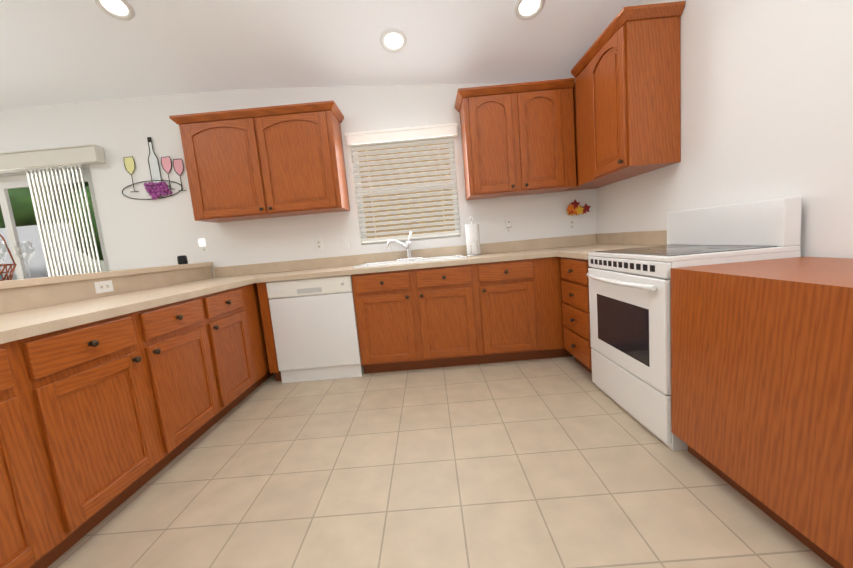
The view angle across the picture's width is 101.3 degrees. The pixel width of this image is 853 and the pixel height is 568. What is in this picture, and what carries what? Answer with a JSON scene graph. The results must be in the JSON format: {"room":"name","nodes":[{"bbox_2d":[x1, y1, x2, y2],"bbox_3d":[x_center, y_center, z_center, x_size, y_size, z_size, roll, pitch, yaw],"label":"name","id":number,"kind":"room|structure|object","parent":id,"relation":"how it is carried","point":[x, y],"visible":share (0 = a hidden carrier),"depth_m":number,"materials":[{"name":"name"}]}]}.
{"room":"kitchen","nodes":[
{"label":"kitchen","id":0,"kind":"room"},
{"bbox_2d":[0,84,595,277],"bbox_3d":[-4.842,-0.716,3.460,13.220,3.600,0.150,-5,7,1],"label":"wall","id":1,"kind":"structure","parent":0,"point":[137,233],"depth_m":3.36,"materials":[{"name":"white paint"}]},
{"bbox_2d":[0,144,105,276],"bbox_3d":[-4.245,-0.087,3.403,2.580,2.205,0.111,-5,7,1],"label":"vertical blind","id":2,"kind":"object","parent":1,"relation":"attached to","point":[51,159],"visible":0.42,"depth_m":3.32,"materials":[{"name":"white"}]},
{"bbox_2d":[0,169,109,278],"bbox_3d":[-4.107,-0.020,3.573,1.976,2.068,0.090,-5,7,1],"label":"sliding glass door","id":3,"kind":"structure","parent":1,"relation":"in","point":[12,182],"depth_m":3.46,"materials":[{"name":"white"}]},
{"bbox_2d":[122,137,184,199],"bbox_3d":[-2.619,-1.090,3.307,0.634,0.576,0.048,-5,7,1],"label":"decor","id":4,"kind":"object","parent":1,"relation":"attached to","point":[157,190],"visible":1,"depth_m":3.32,"materials":[{"name":"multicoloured metal"}]},
{"bbox_2d":[198,239,208,253],"bbox_3d":[-2.177,-0.367,3.403,0.072,0.145,0.037,-5,7,1],"label":"outlet","id":5,"kind":"object","parent":1,"relation":"attached to","point":[203,246],"visible":1,"depth_m":3.41,"materials":[{"name":"white plastic"}]},
{"bbox_2d":[173,100,349,222],"bbox_3d":[-1.422,-1.059,3.159,1.300,0.868,0.345,-5,7,1],"label":"upper cabinet","id":6,"kind":"object","parent":1,"relation":"attached to","point":[265,162],"depth_m":2.99,"materials":[{"name":"brown wood"}]},
{"bbox_2d":[315,238,322,250],"bbox_3d":[-1.051,-0.386,3.414,0.072,0.120,0.007,-5,7,1],"label":"electrical outlet","id":7,"kind":"object","parent":1,"relation":"attached to","point":[318,244],"visible":1,"depth_m":3.41,"materials":[{"name":"white plastic"}]},
{"bbox_2d":[340,236,348,248],"bbox_3d":[-0.800,-0.404,3.410,0.072,0.120,0.011,-5,7,1],"label":"light switch","id":8,"kind":"object","parent":1,"relation":"attached to","point":[344,242],"visible":1,"depth_m":3.41,"materials":[{"name":"white plastic"}]},
{"bbox_2d":[352,138,459,244],"bbox_3d":[-0.194,-0.921,3.448,0.971,0.986,0.054,-5,7,1],"label":"window","id":9,"kind":"structure","parent":1,"relation":"in","point":[417,187],"depth_m":3.43,"materials":[{"name":"white"}]},
{"bbox_2d":[345,123,459,243],"bbox_3d":[-0.188,-0.941,3.346,1.046,1.018,0.123,-5,7,1],"label":"window blind","id":10,"kind":"object","parent":9,"relation":"attached to","point":[429,133],"visible":0.92,"depth_m":3.36,"materials":[{"name":"white plastic"}]},
{"bbox_2d":[504,220,511,234],"bbox_3d":[0.794,-0.545,3.375,0.072,0.140,0.040,-5,7,1],"label":"electrical outlet","id":11,"kind":"object","parent":1,"relation":"attached to","point":[508,227],"visible":1,"depth_m":3.39,"materials":[{"name":"white plastic"}]},
{"bbox_2d":[455,78,575,199],"bbox_3d":[0.779,-1.250,3.119,0.964,0.868,0.372,-5,7,1],"label":"upper cabinet","id":12,"kind":"object","parent":1,"relation":"attached to","point":[518,139],"visible":1,"depth_m":2.97,"materials":[{"name":"brown wood"}]},
{"bbox_2d":[566,200,590,230],"bbox_3d":[1.451,-0.663,3.349,0.241,0.293,0.063,-5,7,1],"label":"leaf decoration","id":13,"kind":"object","parent":1,"relation":"attached to","point":[573,208],"visible":0.98,"depth_m":3.33,"materials":[{"name":"multicoloured plastic"}]},
{"bbox_2d":[0,0,641,109],"bbox_3d":[-4.948,-1.402,-0.294,13.220,1.211,7.440,-5,7,1],"label":"ceiling","id":14,"kind":"structure","parent":0,"point":[52,52],"depth_m":2.78,"materials":[{"name":"white paint"}]},
{"bbox_2d":[94,0,134,20],"bbox_3d":[-2.166,-1.932,2.429,0.220,0.077,0.210,-5,7,1],"label":"recessed light","id":15,"kind":"object","parent":14,"relation":"in","point":[121,9],"visible":1,"depth_m":2.45,"materials":[{"name":"white"}]},
{"bbox_2d":[380,28,406,52],"bbox_3d":[-0.259,-1.927,2.776,0.220,0.077,0.210,-5,7,1],"label":"recessed light","id":16,"kind":"object","parent":14,"relation":"in","point":[393,40],"visible":0.98,"depth_m":2.77,"materials":[{"name":"white glass"}]},
{"bbox_2d":[514,0,544,19],"bbox_3d":[0.737,-1.990,2.504,0.220,0.077,0.210,-5,7,1],"label":"recessed light","id":17,"kind":"object","parent":14,"relation":"in","point":[526,9],"visible":1,"depth_m":2.52,"materials":[{"name":"white"}]},
{"bbox_2d":[48,356,832,567],"bbox_3d":[-4.687,1.530,0.059,13.220,0.060,7.440,-5,7,1],"label":"floor","id":18,"kind":"structure","parent":0,"point":[561,462],"depth_m":1.54,"materials":[{"name":"tile"}]},
{"bbox_2d":[0,339,71,567],"bbox_3d":[-1.698,0.682,0.997,0.680,0.868,0.500,-5,7,1],"label":"base cabinet","id":19,"kind":"object","parent":18,"relation":"on","point":[33,525],"depth_m":1.19,"materials":[{"name":"brown wood"}]},
{"bbox_2d":[0,278,255,343],"bbox_3d":[-1.746,0.167,1.477,0.718,0.039,2.670,-5,7,1],"label":"countertop","id":20,"kind":"structure","parent":19,"relation":"on","point":[18,325],"depth_m":1.69,"materials":[{"name":"laminate"}]},
{"bbox_2d":[24,311,171,545],"bbox_3d":[-1.697,0.622,1.492,0.680,0.868,0.498,-5,7,1],"label":"base cabinet","id":21,"kind":"object","parent":18,"relation":"on","point":[100,420],"depth_m":1.46,"materials":[{"name":"brown wood"}]},
{"bbox_2d":[0,262,213,313],"bbox_3d":[-2.278,0.530,1.838,0.450,1.070,3.358,-5,7,1],"label":"raised bar","id":22,"kind":"object","parent":18,"relation":"on","point":[23,294],"visible":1,"depth_m":2.19,"materials":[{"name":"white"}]},
{"bbox_2d":[0,234,16,280],"bbox_3d":[-2.357,-0.145,1.833,0.179,0.278,0.270,-5,7,1],"label":"wire basket","id":23,"kind":"object","parent":22,"relation":"on","point":[6,265],"visible":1,"depth_m":1.93,"materials":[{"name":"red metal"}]},
{"bbox_2d":[14,241,39,277],"bbox_3d":[-2.324,-0.140,2.035,0.082,0.215,0.082,-5,7,1],"label":"wine glass","id":24,"kind":"object","parent":22,"relation":"on","point":[22,244],"visible":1,"depth_m":2.03,"materials":[{"name":"clear glass"}]},
{"bbox_2d":[177,255,187,264],"bbox_3d":[-2.301,-0.227,3.299,0.080,0.084,0.080,-5,7,1],"label":"speaker","id":25,"kind":"object","parent":22,"relation":"on","point":[181,259],"visible":1,"depth_m":3.27},
{"bbox_2d":[141,295,227,459],"bbox_3d":[-1.697,0.562,1.992,0.680,0.868,0.508,-5,7,1],"label":"base cabinet","id":26,"kind":"object","parent":18,"relation":"on","point":[181,341],"depth_m":1.99,"materials":[{"name":"brown wood"}]},
{"bbox_2d":[208,286,259,411],"bbox_3d":[-1.696,0.505,2.466,0.680,0.868,0.447,-5,7,1],"label":"base cabinet","id":27,"kind":"object","parent":18,"relation":"on","point":[229,308],"depth_m":2.49,"materials":[{"name":"brown wood"}]},
{"bbox_2d":[244,283,273,384],"bbox_3d":[-1.695,0.433,3.058,0.680,0.868,0.863,-5,7,1],"label":"base cabinet","id":28,"kind":"object","parent":18,"relation":"on","point":[263,373],"depth_m":2.85,"materials":[{"name":"brown wood"}]},
{"bbox_2d":[266,275,363,382],"bbox_3d":[-0.922,0.352,3.172,0.690,0.866,0.586,-5,7,1],"label":"dishwasher","id":29,"kind":"object","parent":18,"relation":"on","point":[314,326],"visible":1,"depth_m":2.89,"materials":[{"name":"white metal"}]},
{"bbox_2d":[353,276,484,373],"bbox_3d":[-0.067,0.359,3.179,0.999,0.699,0.610,-5,7,1],"label":"base cabinet","id":30,"kind":"object","parent":18,"relation":"on","point":[467,314],"depth_m":2.88,"materials":[{"name":"brown wood"}]},
{"bbox_2d":[465,258,540,362],"bbox_3d":[0.656,0.212,3.160,0.468,0.868,0.610,-5,7,1],"label":"base cabinet","id":31,"kind":"object","parent":18,"relation":"on","point":[506,290],"depth_m":2.86,"materials":[{"name":"brown wood"}]},
{"bbox_2d":[537,256,572,358],"bbox_3d":[1.262,0.158,3.152,0.865,0.868,0.610,-5,7,1],"label":"base cabinet","id":32,"kind":"object","parent":18,"relation":"on","point":[550,325],"depth_m":2.87,"materials":[{"name":"brown wood"}]},
{"bbox_2d":[193,233,603,282],"bbox_3d":[-0.221,-0.216,3.104,3.784,0.141,0.658,-5,7,1],"label":"countertop","id":33,"kind":"structure","parent":32,"relation":"on","point":[543,247],"depth_m":3.40,"materials":[{"name":"laminate"}]},
{"bbox_2d":[387,232,421,259],"bbox_3d":[-0.202,-0.353,3.246,0.305,0.260,0.230,-5,7,1],"label":"faucet","id":34,"kind":"object","parent":33,"relation":"on","point":[408,247],"visible":1,"depth_m":3.32,"materials":[{"name":"silver metal"}]},
{"bbox_2d":[353,255,466,268],"bbox_3d":[-0.127,-0.134,3.140,0.940,0.161,0.520,-5,7,1],"label":"sink","id":35,"kind":"object","parent":33,"relation":"in","point":[411,261],"visible":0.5,"depth_m":2.91,"materials":[{"name":"white ceramic"}]},
{"bbox_2d":[465,216,482,255],"bbox_3d":[0.430,-0.446,3.257,0.166,0.364,0.166,-5,7,1],"label":"paper towel holder","id":36,"kind":"object","parent":33,"relation":"on","point":[472,239],"visible":1,"depth_m":3.21,"materials":[{"name":"white paper"}]},
{"bbox_2d":[560,257,591,373],"bbox_3d":[1.393,0.213,2.601,0.599,0.868,0.495,-5,7,1],"label":"base cabinet","id":37,"kind":"object","parent":18,"relation":"on","point":[574,282],"depth_m":2.55,"materials":[{"name":"brown wood"}]},
{"bbox_2d":[556,230,666,259],"bbox_3d":[1.351,-0.286,2.525,0.626,0.141,0.470,-5,7,1],"label":"countertop","id":38,"kind":"structure","parent":37,"relation":"on","point":[577,246],"depth_m":2.84,"materials":[{"name":"laminate"}]},
{"bbox_2d":[586,196,801,450],"bbox_3d":[1.344,0.163,1.958,0.664,1.130,0.760,-5,7,1],"label":"range","id":39,"kind":"object","parent":18,"relation":"on","point":[630,309],"visible":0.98,"depth_m":1.77,"materials":[{"name":"white metal"}]},
{"bbox_2d":[671,257,852,567],"bbox_3d":[1.400,0.391,1.121,0.579,0.868,0.940,-5,7,1],"label":"base cabinet","id":40,"kind":"object","parent":18,"relation":"on","point":[762,385],"depth_m":1.13,"materials":[{"name":"brown wood"}]},
{"bbox_2d":[596,0,852,257],"bbox_3d":[1.662,-0.850,-0.238,0.150,3.600,7.140,-5,7,1],"label":"wall","id":41,"kind":"structure","parent":0,"point":[766,99],"depth_m":1.68,"materials":[{"name":"white paint"}]},
{"bbox_2d":[565,1,684,190],"bbox_3d":[1.395,-1.281,2.713,0.369,0.918,1.167,-5,7,1],"label":"upper cabinet","id":42,"kind":"object","parent":41,"relation":"attached to","point":[625,71],"visible":1,"depth_m":2.22,"materials":[{"name":"brown wood"}]},
{"label":"outside","id":43,"kind":"structure","parent":0,"visible":0},
{"bbox_3d":[-16.244,2.224,3.114,90.000,0.115,80.000,-5,7,1],"label":"ground","id":44,"kind":"structure","parent":43,"visible":0},
{"bbox_2d":[0,222,79,280],"bbox_3d":[-11.066,1.145,-0.047,11.420,1.950,18.000,-5,7,1],"label":"fence","id":45,"kind":"object","parent":44,"relation":"on","point":[38,252],"depth_m":5.34,"materials":[{"name":"white"}]},
{"bbox_2d":[0,182,103,260],"bbox_3d":[-13.557,-1.441,1.781,20.299,6.968,16.200,-5,7,1],"label":"trees","id":46,"kind":"object","parent":44,"relation":"on","point":[20,202],"depth_m":7.44,"materials":[{"name":"green plant"}]},
{"bbox_2d":[358,142,454,244],"bbox_3d":[0.348,-1.365,6.481,12.400,3.350,0.400,-5,7,1],"label":"neighbor house","id":47,"kind":"structure","parent":44,"relation":"on","point":[408,213],"depth_m":6.26,"materials":[{"name":"beige"}]}
]}

